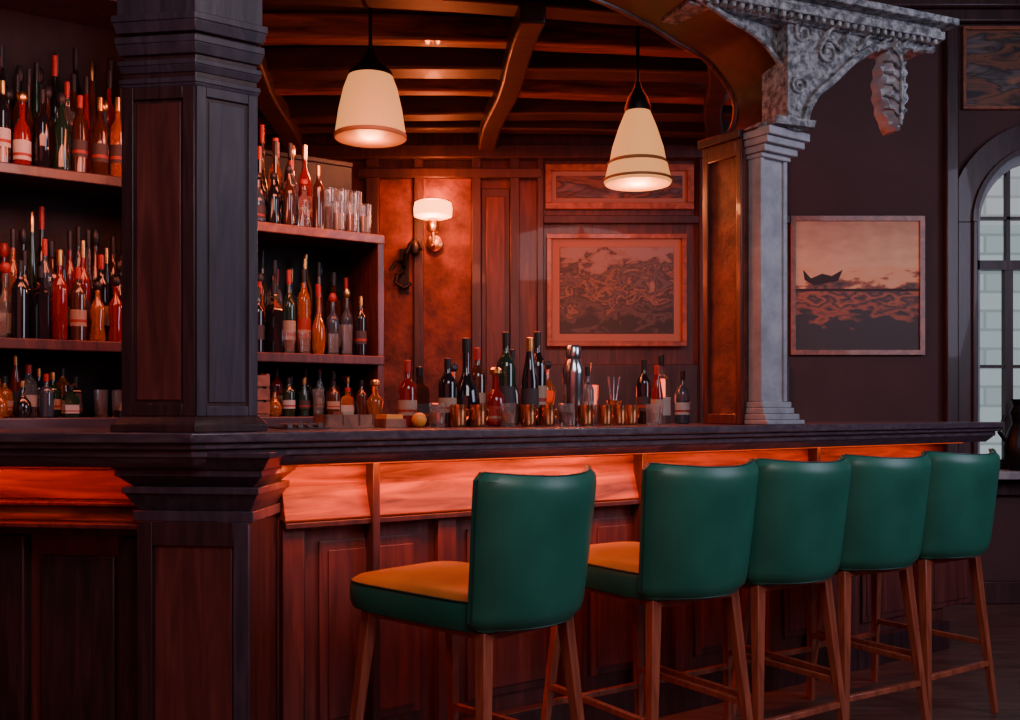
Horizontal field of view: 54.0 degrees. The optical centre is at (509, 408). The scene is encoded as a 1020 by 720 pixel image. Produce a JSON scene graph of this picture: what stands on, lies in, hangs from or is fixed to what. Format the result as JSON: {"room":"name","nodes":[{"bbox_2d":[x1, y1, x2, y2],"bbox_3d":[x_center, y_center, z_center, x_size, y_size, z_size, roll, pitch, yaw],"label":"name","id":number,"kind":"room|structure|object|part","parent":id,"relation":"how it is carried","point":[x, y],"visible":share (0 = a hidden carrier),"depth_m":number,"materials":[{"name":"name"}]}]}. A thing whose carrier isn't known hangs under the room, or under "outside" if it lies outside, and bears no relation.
{"room":"bar","nodes":[
{"label":"bar","id":0,"kind":"room"},
{"bbox_2d":[261,4,553,47],"bbox_3d":[-0.860,-1.965,4.710,5.280,0.330,3.180,0,0,0],"label":"ceiling","id":1,"kind":"structure","parent":0,"point":[266,8],"depth_m":4.52,"materials":[{"name":"brown wood"}]},
{"bbox_2d":[334,8,406,147],"bbox_3d":[-0.600,-1.480,4.300,0.312,0.639,0.312,0,0,0],"label":"pendant lamp","id":2,"kind":"object","parent":1,"relation":"hanging from","point":[370,115],"visible":0.98,"depth_m":4.20,"materials":[{"name":"beige fabric"}]},
{"bbox_3d":[-0.600,-1.296,4.300,0.312,0.269,0.312,0,0,0],"label":"lamp shade","id":3,"kind":"part","parent":2,"relation":"part of","materials":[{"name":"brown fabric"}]},
{"bbox_2d":[257,0,732,150],"bbox_3d":[-0.302,-1.708,5.068,3.808,0.222,2.278,0,0,0],"label":"ceiling beams","id":4,"kind":"structure","parent":1,"relation":"attached to","point":[527,71],"depth_m":4.92,"materials":[{"name":"brown wood"}]},
{"bbox_2d":[603,26,672,191],"bbox_3d":[0.575,-1.405,4.500,0.312,0.790,0.312,0,0,0],"label":"pendant lamp","id":5,"kind":"object","parent":1,"relation":"hanging from","point":[638,161],"visible":0.93,"depth_m":4.42,"materials":[{"name":"beige fabric"}]},
{"bbox_3d":[0.575,-1.175,4.500,0.312,0.330,0.312,0,0,0],"label":"lamp shade","id":6,"kind":"part","parent":5,"relation":"part of","materials":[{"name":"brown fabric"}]},
{"bbox_2d":[110,0,959,431],"bbox_3d":[0.408,-0.908,3.662,3.051,1.944,1.809,0,0,0],"label":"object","id":7,"kind":"object","parent":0,"point":[188,68],"depth_m":2.87,"materials":[{"name":"wood"}]},
{"bbox_2d":[607,377,620,404],"bbox_3d":[0.438,-0.036,4.213,0.066,0.200,0.059,0,0,-35],"label":"straws","id":8,"kind":"object","parent":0,"point":[609,402],"depth_m":4.20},
{"bbox_2d":[658,604,1019,719],"bbox_3d":[0.050,1.270,2.475,9.100,0.100,7.950,0,0,0],"label":"floor","id":9,"kind":"structure","parent":0,"point":[962,696],"depth_m":4.37,"materials":[{"name":"brown wood"}]},
{"bbox_2d":[0,0,384,428],"bbox_3d":[-1.530,-0.280,3.680,2.320,3.000,0.450,0,0,-35],"label":"shelving","id":10,"kind":"object","parent":9,"relation":"on","point":[31,31],"visible":0.3,"depth_m":3.83,"materials":[{"name":"brown wood"}]},
{"bbox_2d":[0,355,82,417],"bbox_3d":[-1.964,-0.081,3.346,1.012,0.220,0.210,0,0,-35],"label":"liquor bottles","id":11,"kind":"object","parent":10,"relation":"on","point":[28,397],"visible":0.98,"depth_m":3.52,"materials":[{"name":"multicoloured glass"}]},
{"bbox_2d":[0,206,121,341],"bbox_3d":[-1.880,-0.497,3.446,1.262,0.511,0.274,0,0,-35],"label":"liquor bottles","id":12,"kind":"object","parent":10,"relation":"on","point":[79,302],"visible":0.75,"depth_m":3.56,"materials":[{"name":"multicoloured glass"}]},
{"bbox_2d":[0,46,121,176],"bbox_3d":[-1.880,-1.095,3.446,1.270,0.516,0.276,0,0,-35],"label":"liquor bottles","id":13,"kind":"object","parent":10,"relation":"on","point":[49,134],"visible":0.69,"depth_m":3.56,"materials":[{"name":"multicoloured glass"}]},
{"bbox_2d":[93,390,121,416],"label":"glasses","id":14,"kind":"object","parent":10,"relation":"on","point":[100,396],"depth_m":3.67,"materials":[{"name":"clear glass"}]},
{"bbox_2d":[114,402,121,416],"bbox_3d":[-1.337,-0.011,3.613,0.160,0.079,0.080,0,0,-35],"label":"card terminal","id":15,"kind":"object","parent":10,"relation":"on","point":[117,413],"visible":0.19,"depth_m":3.56,"materials":[{"name":"black"}]},
{"bbox_2d":[258,374,269,416],"bbox_3d":[-1.034,-0.053,3.826,0.220,0.165,0.056,0,0,-35],"label":"wooden crate","id":16,"kind":"object","parent":10,"relation":"on","point":[264,379],"visible":0.31,"depth_m":3.86,"materials":[{"name":"brown wood"}]},
{"bbox_2d":[258,124,323,228],"bbox_3d":[-1.027,-0.964,4.040,0.509,0.466,0.275,0,0,-35],"label":"liquor bottles","id":17,"kind":"object","parent":10,"relation":"on","point":[303,206],"visible":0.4,"depth_m":4.04,"materials":[{"name":"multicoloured glass"}]},
{"bbox_2d":[258,250,366,355],"bbox_3d":[-0.948,-0.441,4.093,0.695,0.440,0.267,0,0,-35],"label":"liquor bottles","id":18,"kind":"object","parent":10,"relation":"in","point":[289,325],"visible":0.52,"depth_m":4.10,"materials":[{"name":"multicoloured glass"}]},
{"bbox_2d":[260,367,366,415],"bbox_3d":[-0.821,-0.071,4.140,0.439,0.200,0.202,0,0,-35],"label":"liquor bottles","id":19,"kind":"object","parent":10,"relation":"in","point":[326,401],"visible":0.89,"depth_m":4.11,"materials":[{"name":"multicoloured glass"}]},
{"bbox_2d":[324,187,371,233],"label":"glasses","id":20,"kind":"object","parent":10,"relation":"on","point":[348,210],"depth_m":4.19,"materials":[{"name":"clear glass"}]},
{"bbox_2d":[350,464,596,719],"bbox_3d":[-0.101,0.689,2.830,0.701,1.065,0.476,0,0,42],"label":"bar stool","id":21,"kind":"object","parent":9,"relation":"on","point":[526,569],"visible":1,"depth_m":2.58,"materials":[{"name":"green leather"}]},
{"bbox_3d":[-0.436,0.898,2.871,0.118,0.647,0.049,0,0,-13],"label":"leg","id":22,"kind":"part","parent":21,"relation":"part of","materials":[{"name":"brown wood"}]},
{"bbox_3d":[-0.139,0.524,2.864,0.600,0.112,0.432,0,0,42],"label":"seat","id":23,"kind":"part","parent":21,"relation":"part of","materials":[{"name":"orange leather"}]},
{"bbox_3d":[-0.177,0.898,3.159,0.049,0.647,0.118,0,0,7],"label":"leg","id":24,"kind":"part","parent":21,"relation":"part of","materials":[{"name":"brown wood"}]},
{"bbox_3d":[-0.124,0.588,2.851,0.490,0.019,0.340,0,0,42],"label":"seat frame","id":25,"kind":"part","parent":21,"relation":"part of","materials":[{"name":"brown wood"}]},
{"bbox_3d":[-0.072,0.898,2.543,0.049,0.647,0.118,0,0,7],"label":"leg","id":26,"kind":"part","parent":21,"relation":"part of","materials":[{"name":"brown wood"}]},
{"bbox_3d":[0.096,0.363,2.652,0.170,0.413,0.476,0,0,42],"label":"backrest","id":27,"kind":"part","parent":21,"relation":"part of","materials":[{"name":"green leather"}]},
{"bbox_3d":[0.188,0.898,2.831,0.118,0.647,0.049,0,0,-13],"label":"leg","id":28,"kind":"part","parent":21,"relation":"part of","materials":[{"name":"brown wood"}]},
{"bbox_2d":[0,421,1004,719],"bbox_3d":[0.036,0.642,3.836,5.536,1.155,1.510,0,0,-22],"label":"bar counter","id":29,"kind":"object","parent":9,"relation":"on","point":[144,575],"visible":0.53,"depth_m":3.10,"materials":[{"name":"brown wood"}]},
{"bbox_2d":[268,422,329,428],"bbox_3d":[-0.694,0.054,3.293,0.151,0.021,0.160,0,0,-35],"label":"mat","id":30,"kind":"object","parent":29,"relation":"on","point":[287,425],"depth_m":3.25,"materials":[{"name":"black rubber"}]},
{"bbox_2d":[313,412,373,427],"bbox_3d":[-0.568,0.036,3.417,0.180,0.055,0.100,0,0,-35],"label":"caddy","id":31,"kind":"object","parent":29,"relation":"on","point":[339,419],"visible":0.92,"depth_m":3.38,"materials":[{"name":"brown wood"}]},
{"bbox_2d":[367,380,382,418],"bbox_3d":[-0.489,-0.021,3.618,0.063,0.170,0.063,0,0,-35],"label":"liquor bottle","id":32,"kind":"object","parent":29,"relation":"on","point":[374,402],"visible":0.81,"depth_m":3.60,"materials":[{"name":"orange glass"}]},
{"bbox_2d":[374,414,405,427],"bbox_3d":[-0.423,0.042,3.506,0.080,0.045,0.100,0,0,-35],"label":"tray","id":33,"kind":"object","parent":29,"relation":"on","point":[382,420],"visible":0.93,"depth_m":3.47,"materials":[{"name":"brown wood"}]},
{"bbox_2d":[398,360,416,426],"bbox_3d":[-0.369,-0.056,3.604,0.069,0.240,0.069,0,0,-35],"label":"liquor bottle","id":34,"kind":"object","parent":29,"relation":"on","point":[407,390],"visible":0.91,"depth_m":3.58,"materials":[{"name":"red glass"}]},
{"bbox_2d":[412,413,426,426],"bbox_3d":[-0.317,0.038,3.494,0.054,0.051,0.053,0,0,-35],"label":"fruit","id":35,"kind":"object","parent":29,"relation":"on","point":[418,419],"visible":1,"depth_m":3.48,"materials":[{"name":"orange food"}]},
{"bbox_2d":[415,367,429,425],"bbox_3d":[-0.335,-0.046,3.713,0.059,0.220,0.059,0,0,-20],"label":"liquor bottle","id":36,"kind":"object","parent":29,"relation":"on","point":[422,389],"visible":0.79,"depth_m":3.69,"materials":[{"name":"brown glass"}]},
{"bbox_2d":[429,403,445,426],"bbox_3d":[-0.257,0.021,3.548,0.062,0.085,0.061,0,0,-35],"label":"tumbler","id":37,"kind":"object","parent":29,"relation":"on","point":[437,411],"visible":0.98,"depth_m":3.52,"materials":[{"name":"clear glass"}]},
{"bbox_2d":[438,358,456,426],"bbox_3d":[-0.229,-0.061,3.665,0.069,0.250,0.069,0,0,-35],"label":"wine bottle","id":38,"kind":"object","parent":29,"relation":"on","point":[447,386],"visible":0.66,"depth_m":3.64,"materials":[{"name":"black glass"}]},
{"bbox_2d":[451,363,457,379],"bbox_3d":[-0.218,-0.056,3.824,0.067,0.240,0.067,0,0,-35],"label":"liquor bottle","id":39,"kind":"object","parent":29,"relation":"on","point":[454,366],"visible":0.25,"depth_m":3.81,"materials":[{"name":"orange glass"}]},
{"bbox_2d":[450,404,469,426],"bbox_3d":[-0.184,0.024,3.589,0.061,0.080,0.069,0,0,18],"label":"copper mug","id":40,"kind":"object","parent":29,"relation":"on","point":[459,414],"visible":1,"depth_m":3.56,"materials":[{"name":"orange metal"}]},
{"bbox_2d":[457,338,479,425],"bbox_3d":[-0.164,-0.101,3.746,0.106,0.330,0.106,0,0,-35],"label":"wine bottle","id":41,"kind":"object","parent":29,"relation":"on","point":[467,390],"visible":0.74,"depth_m":3.72,"materials":[{"name":"black glass"}]},
{"bbox_2d":[470,348,485,404],"bbox_3d":[-0.126,-0.086,3.858,0.069,0.300,0.069,0,0,-35],"label":"wine bottle","id":42,"kind":"object","parent":29,"relation":"on","point":[478,374],"visible":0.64,"depth_m":3.83,"materials":[{"name":"brown glass"}]},
{"bbox_2d":[470,405,489,426],"bbox_3d":[-0.110,0.024,3.622,0.069,0.080,0.061,0,0,3],"label":"copper mug","id":43,"kind":"object","parent":29,"relation":"on","point":[479,414],"visible":1,"depth_m":3.60,"materials":[{"name":"orange metal"}]},
{"bbox_2d":[486,367,504,425],"bbox_3d":[-0.054,-0.046,3.737,0.076,0.220,0.076,0,0,-35],"label":"liquor bottle","id":44,"kind":"object","parent":29,"relation":"on","point":[495,397],"visible":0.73,"depth_m":3.71,"materials":[{"name":"red glass"}]},
{"bbox_2d":[0,421,1004,467],"bbox_3d":[0.006,0.115,3.850,5.490,0.100,1.461,0,0,-22],"label":"countertop","id":45,"kind":"structure","parent":29,"relation":"on","point":[21,447],"depth_m":3.20,"materials":[{"name":"brown wood"}]},
{"bbox_2d":[497,332,514,402],"bbox_3d":[-0.016,-0.116,3.849,0.075,0.360,0.075,0,0,-35],"label":"wine bottle","id":46,"kind":"object","parent":29,"relation":"on","point":[505,362],"visible":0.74,"depth_m":3.82,"materials":[{"name":"green glass"}]},
{"bbox_2d":[500,403,516,426],"bbox_3d":[-0.007,0.021,3.660,0.062,0.085,0.061,0,0,-35],"label":"tumbler","id":47,"kind":"object","parent":29,"relation":"on","point":[507,410],"visible":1,"depth_m":3.64,"materials":[{"name":"clear glass"}]},
{"bbox_2d":[509,349,520,424],"bbox_3d":[0.008,-0.086,3.963,0.078,0.300,0.078,0,0,-35],"label":"liquor bottle","id":48,"kind":"object","parent":29,"relation":"on","point":[512,351],"visible":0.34,"depth_m":3.94,"materials":[{"name":"brown glass"}]},
{"bbox_2d":[520,405,538,425],"bbox_3d":[0.068,0.024,3.716,0.061,0.080,0.069,0,0,18],"label":"copper mug","id":49,"kind":"object","parent":29,"relation":"on","point":[529,414],"visible":1,"depth_m":3.69,"materials":[{"name":"orange metal"}]},
{"bbox_2d":[521,337,538,425],"bbox_3d":[0.077,-0.106,3.865,0.070,0.340,0.070,0,0,-35],"label":"liquor bottle","id":50,"kind":"object","parent":29,"relation":"on","point":[529,383],"visible":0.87,"depth_m":3.84,"materials":[{"name":"black glass"}]},
{"bbox_2d":[533,332,546,424],"bbox_3d":[0.108,-0.121,3.959,0.075,0.370,0.075,0,0,-35],"label":"wine bottle","id":51,"kind":"object","parent":29,"relation":"on","point":[540,362],"visible":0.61,"depth_m":3.94,"materials":[{"name":"black glass"}]},
{"bbox_2d":[539,405,557,425],"bbox_3d":[0.145,0.024,3.763,0.069,0.080,0.061,0,0,3],"label":"copper mug","id":52,"kind":"object","parent":29,"relation":"on","point":[548,414],"visible":0.98,"depth_m":3.74,"materials":[{"name":"orange metal"}]},
{"bbox_2d":[545,360,555,421],"bbox_3d":[0.150,-0.066,4.049,0.071,0.260,0.071,0,0,-35],"label":"liquor bottle","id":53,"kind":"object","parent":29,"relation":"on","point":[550,387],"visible":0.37,"depth_m":4.03,"materials":[{"name":"orange glass"}]},
{"bbox_2d":[558,403,574,425],"bbox_3d":[0.215,0.021,3.814,0.062,0.085,0.061,0,0,-35],"label":"tumbler","id":54,"kind":"object","parent":29,"relation":"on","point":[566,410],"visible":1,"depth_m":3.79,"materials":[{"name":"clear glass"}]},
{"bbox_2d":[562,345,584,424],"bbox_3d":[0.250,-0.093,3.948,0.090,0.315,0.090,0,0,-35],"label":"cocktail shaker","id":55,"kind":"object","parent":29,"relation":"on","point":[573,371],"visible":0.87,"depth_m":3.92,"materials":[{"name":"silver metal"}]},
{"bbox_2d":[577,405,594,425],"bbox_3d":[0.294,0.024,3.854,0.069,0.080,0.061,0,0,3],"label":"copper mug","id":56,"kind":"object","parent":29,"relation":"on","point":[586,413],"visible":1,"depth_m":3.83,"materials":[{"name":"orange metal"}]},
{"bbox_2d":[584,366,591,384],"bbox_3d":[0.318,-0.056,4.105,0.065,0.240,0.065,0,0,-35],"label":"liquor bottle","id":57,"kind":"object","parent":29,"relation":"on","point":[587,368],"visible":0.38,"depth_m":4.09,"materials":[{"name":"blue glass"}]},
{"bbox_2d":[583,363,597,424],"bbox_3d":[0.318,-0.061,4.008,0.072,0.250,0.071,0,0,-35],"label":"bottle","id":58,"kind":"object","parent":29,"relation":"on","point":[590,391],"visible":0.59,"depth_m":3.98,"materials":[{"name":"clear glass"}]},
{"bbox_2d":[597,405,613,424],"bbox_3d":[0.375,0.024,3.923,0.069,0.080,0.061,0,0,3],"label":"copper mug","id":59,"kind":"object","parent":29,"relation":"on","point":[605,413],"visible":1,"depth_m":3.90,"materials":[{"name":"orange metal"}]},
{"bbox_2d":[612,405,627,424],"bbox_3d":[0.440,0.024,4.004,0.069,0.080,0.061,0,0,3],"label":"copper mug","id":60,"kind":"object","parent":29,"relation":"on","point":[620,411],"visible":0.92,"depth_m":3.98,"materials":[{"name":"orange metal"}]},
{"bbox_2d":[625,405,639,424],"bbox_3d":[0.492,0.024,4.070,0.061,0.080,0.069,0,0,18],"label":"copper mug","id":61,"kind":"object","parent":29,"relation":"on","point":[633,411],"visible":0.78,"depth_m":4.04,"materials":[{"name":"orange metal"}]},
{"bbox_2d":[636,359,650,423],"bbox_3d":[0.585,-0.076,4.369,0.065,0.280,0.065,0,0,-35],"label":"liquor bottle","id":62,"kind":"object","parent":29,"relation":"on","point":[643,386],"visible":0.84,"depth_m":4.34,"materials":[{"name":"black glass"}]},
{"bbox_2d":[645,404,659,424],"bbox_3d":[0.583,0.021,4.082,0.062,0.085,0.061,0,0,-35],"label":"tumbler","id":63,"kind":"object","parent":29,"relation":"on","point":[652,410],"visible":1,"depth_m":4.06,"materials":[{"name":"clear glass"}]},
{"bbox_2d":[651,365,662,403],"bbox_3d":[0.628,-0.061,4.271,0.054,0.250,0.054,0,0,-35],"label":"liquor bottle","id":64,"kind":"object","parent":29,"relation":"on","point":[656,394],"visible":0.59,"depth_m":4.26,"materials":[{"name":"red glass"}]},
{"bbox_2d":[652,355,670,423],"bbox_3d":[0.660,-0.086,4.366,0.059,0.300,0.059,0,0,-35],"label":"liquor bottle","id":65,"kind":"object","parent":29,"relation":"on","point":[665,382],"visible":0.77,"depth_m":4.35,"materials":[{"name":"clear glass"}]},
{"bbox_2d":[659,404,663,423],"bbox_3d":[0.608,0.021,4.160,0.062,0.085,0.061,0,0,-35],"label":"tumbler","id":66,"kind":"object","parent":29,"relation":"on","point":[661,405],"visible":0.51,"depth_m":4.14,"materials":[{"name":"clear glass"}]},
{"bbox_2d":[675,371,689,423],"bbox_3d":[0.749,-0.051,4.343,0.065,0.230,0.065,0,0,-35],"label":"liquor bottle","id":67,"kind":"object","parent":29,"relation":"on","point":[682,394],"visible":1,"depth_m":4.32,"materials":[{"name":"blue glass"}]},
{"bbox_2d":[541,458,758,719],"bbox_3d":[0.461,0.689,3.271,0.476,1.065,0.701,0,0,-34],"label":"bar stool","id":68,"kind":"object","parent":9,"relation":"on","point":[696,522],"visible":0.94,"depth_m":2.99,"materials":[{"name":"green leather"}]},
{"bbox_3d":[0.146,0.898,3.391,0.118,0.647,0.049,0,0,1],"label":"leg","id":69,"kind":"part","parent":68,"relation":"part of","materials":[{"name":"brown wood"}]},
{"bbox_3d":[0.433,0.524,3.313,0.432,0.112,0.600,0,0,-34],"label":"seat","id":70,"kind":"part","parent":68,"relation":"part of","materials":[{"name":"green leather"}]},
{"bbox_3d":[0.467,0.898,3.608,0.049,0.647,0.118,0,0,21],"label":"leg","id":71,"kind":"part","parent":68,"relation":"part of","materials":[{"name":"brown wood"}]},
{"bbox_3d":[0.420,0.898,2.985,0.049,0.647,0.118,0,0,21],"label":"leg","id":72,"kind":"part","parent":68,"relation":"part of","materials":[{"name":"brown wood"}]},
{"bbox_3d":[0.444,0.588,3.296,0.340,0.019,0.490,0,0,-34],"label":"seat frame","id":73,"kind":"part","parent":68,"relation":"part of","materials":[{"name":"brown wood"}]},
{"bbox_3d":[0.610,0.363,3.050,0.476,0.413,0.170,0,0,-34],"label":"backrest","id":74,"kind":"part","parent":68,"relation":"part of","materials":[{"name":"green leather"}]},
{"bbox_3d":[0.742,0.898,3.201,0.118,0.647,0.049,0,0,1],"label":"leg","id":75,"kind":"part","parent":68,"relation":"part of","materials":[{"name":"brown wood"}]},
{"bbox_2d":[644,454,850,719],"bbox_3d":[0.841,0.689,3.533,0.476,1.065,0.701,0,0,-34],"label":"bar stool","id":76,"kind":"object","parent":9,"relation":"on","point":[801,506],"visible":0.81,"depth_m":3.24,"materials":[{"name":"green leather"}]},
{"bbox_3d":[0.526,0.898,3.653,0.118,0.647,0.049,0,0,1],"label":"leg","id":77,"kind":"part","parent":76,"relation":"part of","materials":[{"name":"brown wood"}]},
{"bbox_3d":[0.847,0.898,3.870,0.049,0.647,0.118,0,0,21],"label":"leg","id":78,"kind":"part","parent":76,"relation":"part of","materials":[{"name":"brown wood"}]},
{"bbox_3d":[0.800,0.898,3.247,0.049,0.647,0.118,0,0,21],"label":"leg","id":79,"kind":"part","parent":76,"relation":"part of","materials":[{"name":"brown wood"}]},
{"bbox_3d":[0.813,0.524,3.575,0.432,0.112,0.600,0,0,-34],"label":"seat","id":80,"kind":"part","parent":76,"relation":"part of","materials":[{"name":"green leather"}]},
{"bbox_3d":[0.824,0.588,3.558,0.340,0.019,0.490,0,0,-34],"label":"seat frame","id":81,"kind":"part","parent":76,"relation":"part of","materials":[{"name":"brown wood"}]},
{"bbox_3d":[0.990,0.363,3.312,0.476,0.413,0.170,0,0,-34],"label":"backrest","id":82,"kind":"part","parent":76,"relation":"part of","materials":[{"name":"green leather"}]},
{"bbox_3d":[1.121,0.898,3.463,0.118,0.647,0.049,0,0,1],"label":"leg","id":83,"kind":"part","parent":76,"relation":"part of","materials":[{"name":"brown wood"}]},
{"bbox_2d":[732,451,930,719],"bbox_3d":[1.234,0.689,3.819,0.476,1.065,0.701,0,0,-31],"label":"bar stool","id":84,"kind":"object","parent":9,"relation":"on","point":[887,503],"visible":0.7,"depth_m":3.53,"materials":[{"name":"green leather"}]},
{"bbox_3d":[0.925,0.898,3.955,0.118,0.647,0.049,0,0,4],"label":"leg","id":85,"kind":"part","parent":84,"relation":"part of","materials":[{"name":"brown wood"}]},
{"bbox_3d":[1.258,0.898,4.155,0.049,0.647,0.118,0,0,24],"label":"leg","id":86,"kind":"part","parent":84,"relation":"part of","materials":[{"name":"brown wood"}]},
{"bbox_3d":[1.178,0.898,3.535,0.049,0.647,0.118,0,0,24],"label":"leg","id":87,"kind":"part","parent":84,"relation":"part of","materials":[{"name":"brown wood"}]},
{"bbox_3d":[1.208,0.524,3.862,0.432,0.112,0.600,0,0,-31],"label":"seat","id":88,"kind":"part","parent":84,"relation":"part of","materials":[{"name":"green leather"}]},
{"bbox_3d":[1.218,0.588,3.845,0.340,0.019,0.490,0,0,-31],"label":"seat frame","id":89,"kind":"part","parent":84,"relation":"part of","materials":[{"name":"brown wood"}]},
{"bbox_3d":[1.371,0.363,3.591,0.476,0.413,0.170,0,0,-31],"label":"backrest","id":90,"kind":"part","parent":84,"relation":"part of","materials":[{"name":"green leather"}]},
{"bbox_3d":[1.510,0.898,3.735,0.118,0.647,0.049,0,0,4],"label":"leg","id":91,"kind":"part","parent":84,"relation":"part of","materials":[{"name":"brown wood"}]},
{"bbox_2d":[805,448,999,719],"bbox_3d":[1.621,0.689,4.096,0.476,1.065,0.701,0,0,-34],"label":"bar stool","id":92,"kind":"object","parent":9,"relation":"on","point":[962,491],"visible":0.76,"depth_m":3.81,"materials":[{"name":"green leather"}]},
{"bbox_3d":[1.306,0.898,4.216,0.118,0.647,0.049,0,0,1],"label":"leg","id":93,"kind":"part","parent":92,"relation":"part of","materials":[{"name":"brown wood"}]},
{"bbox_3d":[1.627,0.898,4.433,0.049,0.647,0.118,0,0,21],"label":"leg","id":94,"kind":"part","parent":92,"relation":"part of","materials":[{"name":"brown wood"}]},
{"bbox_3d":[1.580,0.898,3.810,0.049,0.647,0.118,0,0,21],"label":"leg","id":95,"kind":"part","parent":92,"relation":"part of","materials":[{"name":"brown wood"}]},
{"bbox_3d":[1.593,0.524,4.138,0.432,0.112,0.600,0,0,-34],"label":"seat","id":96,"kind":"part","parent":92,"relation":"part of","materials":[{"name":"green leather"}]},
{"bbox_3d":[1.604,0.588,4.121,0.340,0.019,0.490,0,0,-34],"label":"seat frame","id":97,"kind":"part","parent":92,"relation":"part of","materials":[{"name":"brown wood"}]},
{"bbox_3d":[1.770,0.363,3.875,0.476,0.413,0.170,0,0,-34],"label":"backrest","id":98,"kind":"part","parent":92,"relation":"part of","materials":[{"name":"green leather"}]},
{"bbox_3d":[1.901,0.898,4.026,0.118,0.647,0.049,0,0,1],"label":"leg","id":99,"kind":"part","parent":92,"relation":"part of","materials":[{"name":"brown wood"}]},
{"bbox_2d":[788,24,1019,580],"bbox_3d":[0.050,-0.780,6.375,9.100,4.000,0.150,0,0,0],"label":"wall","id":100,"kind":"structure","parent":0,"point":[847,167],"depth_m":6.30,"materials":[{"name":"paint"}]},
{"bbox_2d":[258,133,789,425],"bbox_3d":[-0.825,-0.280,6.250,5.150,3.000,0.100,0,0,0],"label":"panelling","id":101,"kind":"object","parent":100,"relation":"attached to","point":[487,278],"visible":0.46,"depth_m":6.25,"materials":[{"name":"red wood"}]},
{"bbox_2d":[389,237,423,293],"bbox_3d":[-0.632,-0.890,6.196,0.214,0.340,0.111,0,0,19],"label":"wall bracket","id":102,"kind":"object","parent":101,"relation":"attached to","point":[414,246],"visible":1,"depth_m":6.18,"materials":[{"name":"black metal"}]},
{"bbox_2d":[414,199,451,251],"bbox_3d":[-0.470,-1.122,6.109,0.236,0.286,0.255,0,0,0],"label":"wall sconce","id":103,"kind":"object","parent":101,"relation":"attached to","point":[431,210],"visible":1,"depth_m":6.05,"materials":[{"name":"white glass"}]},
{"bbox_3d":[-0.470,-1.173,6.100,0.236,0.185,0.236,0,0,0],"label":"lamp shade","id":104,"kind":"part","parent":103,"relation":"part of","materials":[{"name":"white glass"}]},
{"bbox_3d":[-0.470,-1.035,6.162,0.100,0.113,0.149,0,0,0],"label":"arm","id":105,"kind":"part","parent":103,"relation":"part of","materials":[{"name":"gold metal"}]},
{"bbox_2d":[547,234,686,346],"bbox_3d":[0.665,-0.740,6.231,0.870,0.700,0.035,0,0,0],"label":"picture","id":106,"kind":"object","parent":101,"relation":"attached to","point":[604,290],"visible":1,"depth_m":6.23,"materials":[{"name":"brown wood"}]},
{"bbox_2d":[545,164,693,209],"bbox_3d":[0.685,-1.390,6.261,0.930,0.280,0.035,0,0,0],"label":"picture","id":107,"kind":"object","parent":101,"relation":"attached to","point":[567,186],"visible":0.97,"depth_m":6.26,"materials":[{"name":"brown wood"}]},
{"bbox_2d":[789,216,924,354],"bbox_3d":[2.180,-0.775,6.280,0.840,0.870,0.035,0,0,0],"label":"framed landscape painting","id":108,"kind":"object","parent":100,"relation":"attached to","point":[857,283],"visible":1,"depth_m":6.28,"materials":[{"name":"brown wood"}]},
{"bbox_2d":[869,0,1019,23],"bbox_3d":[3.175,-2.530,6.250,2.550,0.220,0.100,0,0,0],"label":"trim","id":109,"kind":"structure","parent":100,"relation":"attached to","point":[967,11],"depth_m":6.24,"materials":[{"name":"brown wood"}]},
{"bbox_2d":[942,26,958,452],"bbox_3d":[2.760,-0.980,6.265,0.080,2.880,0.070,0,0,0],"label":"trim","id":110,"kind":"structure","parent":100,"relation":"attached to","point":[950,45],"depth_m":6.23,"materials":[{"name":"brown wood"}]},
{"bbox_2d":[959,125,1019,479],"bbox_3d":[3.370,-0.685,6.190,1.500,2.230,0.220,0,0,0],"label":"window frame","id":111,"kind":"structure","parent":100,"relation":"attached to","point":[979,169],"depth_m":6.24,"materials":[{"name":"brown wood"}]},
{"bbox_2d":[997,399,1019,470],"bbox_3d":[3.135,0.159,6.184,0.192,0.440,0.180,0,0,41],"label":"urn","id":112,"kind":"object","parent":111,"relation":"on","point":[1010,448],"visible":0.98,"depth_m":6.15,"materials":[{"name":"black ceramic"}]},
{"bbox_2d":[961,26,1019,109],"bbox_3d":[3.220,-2.140,6.280,0.760,0.520,0.035,0,0,0],"label":"framed picture","id":113,"kind":"object","parent":100,"relation":"attached to","point":[990,55],"visible":1,"depth_m":6.28,"materials":[{"name":"wood"}]},
{"bbox_2d":[964,482,1019,603],"bbox_3d":[2.875,0.840,6.275,3.150,0.760,0.050,0,0,0],"label":"trim","id":114,"kind":"structure","parent":100,"relation":"attached to","point":[996,592],"depth_m":6.25,"materials":[{"name":"brown wood"}]},
{"bbox_2d":[978,155,1019,468],"bbox_3d":[3.370,-0.625,6.360,0.920,2.010,0.080,0,0,0],"label":"frame","id":115,"kind":"object","parent":100,"relation":"attached to","point":[1007,266],"visible":0.38,"depth_m":6.33,"materials":[{"name":"grey paint"}]},
{"bbox_2d":[980,225,1019,458],"bbox_3d":[3.370,-0.395,6.360,0.900,1.550,0.004,0,0,0],"label":"pane","id":116,"kind":"object","parent":115,"relation":"in","point":[992,237],"visible":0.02,"depth_m":6.36,"materials":[{"name":"white"}]},
{"label":"outside","id":117,"kind":"structure","parent":0,"visible":0},
{"bbox_2d":[980,166,1019,224],"bbox_3d":[4.750,-1.280,9.435,6.500,7.000,0.130,0,0,0],"label":"sky","id":118,"kind":"structure","parent":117,"point":[992,206],"depth_m":9.40,"materials":[{"name":"grey"}]}
]}

